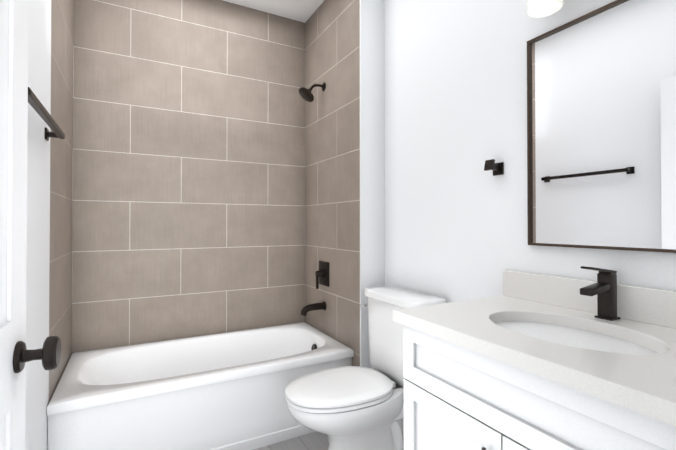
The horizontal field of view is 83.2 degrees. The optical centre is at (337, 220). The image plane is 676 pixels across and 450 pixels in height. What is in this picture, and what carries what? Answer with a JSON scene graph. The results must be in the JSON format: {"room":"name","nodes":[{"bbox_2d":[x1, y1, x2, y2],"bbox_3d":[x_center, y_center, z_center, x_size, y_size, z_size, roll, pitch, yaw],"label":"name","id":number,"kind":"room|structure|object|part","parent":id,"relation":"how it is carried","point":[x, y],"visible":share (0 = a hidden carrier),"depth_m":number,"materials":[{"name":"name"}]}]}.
{"room":"bathroom","nodes":[
{"label":"bathroom","id":0,"kind":"room"},
{"bbox_2d":[25,0,50,449],"bbox_3d":[-0.847,-0.185,0.765,0.126,2.820,1.996,0,-1,-28],"label":"wall","id":1,"kind":"structure","parent":0,"point":[38,226],"depth_m":1.46,"materials":[{"name":"white paint"}]},
{"bbox_2d":[28,87,64,140],"bbox_3d":[-1.044,-0.360,1.331,0.064,0.048,0.653,0,-1,-28],"label":"towel rail","id":2,"kind":"object","parent":1,"relation":"attached to","point":[35,103],"visible":0.67,"depth_m":1.31,"materials":[{"name":"grey metal"}]},
{"bbox_2d":[223,0,323,22],"bbox_3d":[-0.246,-1.613,1.578,1.944,0.050,2.832,0,-1,-28],"label":"ceiling","id":3,"kind":"structure","parent":0,"point":[301,10],"depth_m":2.81,"materials":[{"name":"white paint"}]},
{"bbox_2d":[253,432,403,449],"bbox_3d":[-0.008,1.253,1.112,1.944,0.050,3.832,0,-1,-28],"label":"floor","id":4,"kind":"structure","parent":0,"point":[315,441],"depth_m":2.11,"materials":[{"name":"tile"}]},
{"bbox_2d":[47,322,353,449],"bbox_3d":[-0.751,1.016,2.313,1.520,0.445,0.756,0,-1,-28],"label":"bathtub","id":5,"kind":"object","parent":4,"relation":"on","point":[222,391],"visible":1,"depth_m":2.03,"materials":[{"name":"white ceramic"}]},
{"bbox_2d":[285,286,446,449],"bbox_3d":[0.105,0.809,1.882,0.753,0.852,0.478,0,-1,-28],"label":"toilet","id":6,"kind":"object","parent":4,"relation":"on","point":[351,408],"visible":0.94,"depth_m":1.80,"materials":[{"name":"white ceramic"}]},
{"bbox_3d":[0.008,0.800,1.828,0.531,0.049,0.390,0,-1,-28],"label":"seat","id":7,"kind":"part","parent":6,"relation":"part of","materials":[{"name":"plastic"}]},
{"bbox_3d":[0.343,0.626,2.010,0.200,0.401,0.452,0,-1,-28],"label":"tank","id":8,"kind":"part","parent":6,"relation":"part of","materials":[{"name":"white ceramic"}]},
{"bbox_3d":[0.340,0.405,2.011,0.220,0.041,0.476,0,-1,-28],"label":"lid","id":9,"kind":"part","parent":6,"relation":"part of","materials":[{"name":"white ceramic"}]},
{"bbox_2d":[393,266,675,449],"bbox_3d":[0.638,0.683,1.083,0.594,1.088,0.831,0,-1,-28],"label":"bathroom vanity","id":10,"kind":"object","parent":4,"relation":"on","point":[529,361],"visible":1,"depth_m":1.03,"materials":[{"name":"white paint"}]},
{"bbox_2d":[580,266,620,320],"bbox_3d":[0.807,0.224,1.178,0.146,0.168,0.052,0,-1,-28],"label":"faucet","id":11,"kind":"object","parent":10,"relation":"on","point":[607,290],"depth_m":1.18,"materials":[{"name":"grey metal"}]},
{"bbox_2d":[362,0,384,368],"bbox_3d":[0.068,-0.167,2.726,0.288,2.820,0.847,0,-1,-28],"label":"wall","id":12,"kind":"structure","parent":0,"point":[373,143],"depth_m":2.33,"materials":[{"name":"white paint"}]},
{"bbox_2d":[305,0,359,365],"bbox_3d":[-0.060,-0.168,2.654,0.006,2.820,0.841,0,-1,-28],"label":"wall tile","id":13,"kind":"structure","parent":12,"relation":"attached to","point":[332,146],"depth_m":2.58,"materials":[{"name":"beige tile"}]},
{"bbox_2d":[299,82,325,101],"bbox_3d":[-0.183,-0.913,2.685,0.190,0.151,0.124,0,-1,-28],"label":"shower head","id":14,"kind":"object","parent":13,"relation":"attached to","point":[306,94],"visible":1,"depth_m":2.67},
{"bbox_2d":[301,301,326,315],"bbox_3d":[-0.176,0.617,2.664,0.182,0.085,0.066,0,-1,-28],"label":"tub spout","id":15,"kind":"object","parent":13,"relation":"attached to","point":[306,309],"visible":1,"depth_m":2.65,"materials":[{"name":"grey metal"}]},
{"bbox_2d":[315,261,328,288],"bbox_3d":[-0.125,0.387,2.693,0.066,0.190,0.156,0,-1,-28],"label":"shower valve","id":16,"kind":"object","parent":13,"relation":"attached to","point":[322,275],"visible":1,"depth_m":2.67,"materials":[{"name":"grey metal"}]},
{"bbox_2d":[360,0,361,366],"bbox_3d":[0.137,-0.171,2.287,0.008,2.820,0.012,0,-1,-28],"label":"trim","id":17,"kind":"structure","parent":12,"relation":"attached to","point":[360,182],"depth_m":2.28,"materials":[{"name":"white paint"}]},
{"bbox_2d":[385,0,675,302],"bbox_3d":[0.786,-0.178,1.573,0.120,2.820,1.865,0,-1,-28],"label":"wall","id":18,"kind":"structure","parent":0,"point":[456,223],"depth_m":1.79,"materials":[{"name":"white paint"}]},
{"bbox_2d":[484,159,503,175],"bbox_3d":[0.658,-0.224,1.612,0.069,0.061,0.052,0,-1,-28],"label":"robe hook","id":19,"kind":"object","parent":18,"relation":"attached to","point":[496,168],"visible":1,"depth_m":1.61,"materials":[{"name":"grey metal"}]},
{"bbox_2d":[527,0,562,17],"bbox_3d":[0.856,-0.891,1.142,0.170,0.305,0.572,0,-1,-28],"label":"sconce","id":20,"kind":"object","parent":18,"relation":"attached to","point":[539,8],"visible":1,"depth_m":1.37,"materials":[{"name":"white glass"}]},
{"bbox_2d":[527,0,675,252],"bbox_3d":[0.911,-0.305,1.192,0.021,0.797,0.684,0,-1,-28],"label":"mirror","id":21,"kind":"object","parent":18,"relation":"attached to","point":[601,127],"visible":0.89,"depth_m":1.25,"materials":[{"name":"clear glass"}]},
{"bbox_3d":[-0.837,-0.167,2.787,1.824,2.820,0.120,0,-1,-28],"label":"wall","id":22,"kind":"structure","parent":0,"visible":0},
{"bbox_2d":[71,0,304,353],"bbox_3d":[-0.934,-0.168,2.663,1.524,2.820,0.006,0,-1,-28],"label":"wall tile","id":23,"kind":"structure","parent":22,"relation":"attached to","point":[188,207],"depth_m":2.60,"materials":[{"name":"beige tile"}]},
{"bbox_3d":[-1.523,-0.174,2.010,0.120,2.820,0.836,0,-1,-28],"label":"wall","id":24,"kind":"structure","parent":0,"visible":0},
{"bbox_2d":[49,0,73,400],"bbox_3d":[-1.437,-0.174,1.984,0.006,2.820,0.710,0,-1,-28],"label":"wall tile","id":25,"kind":"structure","parent":24,"relation":"attached to","point":[61,194],"depth_m":1.95,"materials":[{"name":"beige ceramic"}]},
{"bbox_3d":[-0.332,-0.192,-0.022,0.045,2.820,0.120,0,-1,-28],"label":"wall","id":26,"kind":"structure","parent":0,"visible":0},
{"bbox_2d":[0,0,27,449],"bbox_3d":[-0.548,0.152,0.491,0.035,2.125,0.914,0,-1,-27],"label":"door","id":27,"kind":"structure","parent":26,"relation":"in","point":[13,117],"depth_m":0.81,"materials":[{"name":"white paint"}]},
{"bbox_2d":[13,336,60,372],"bbox_3d":[-0.724,0.302,0.854,0.167,0.075,0.109,0,-1,-27],"label":"door knob","id":28,"kind":"object","parent":27,"relation":"attached to","point":[48,354],"depth_m":0.84,"materials":[{"name":"grey metal"}]}
]}

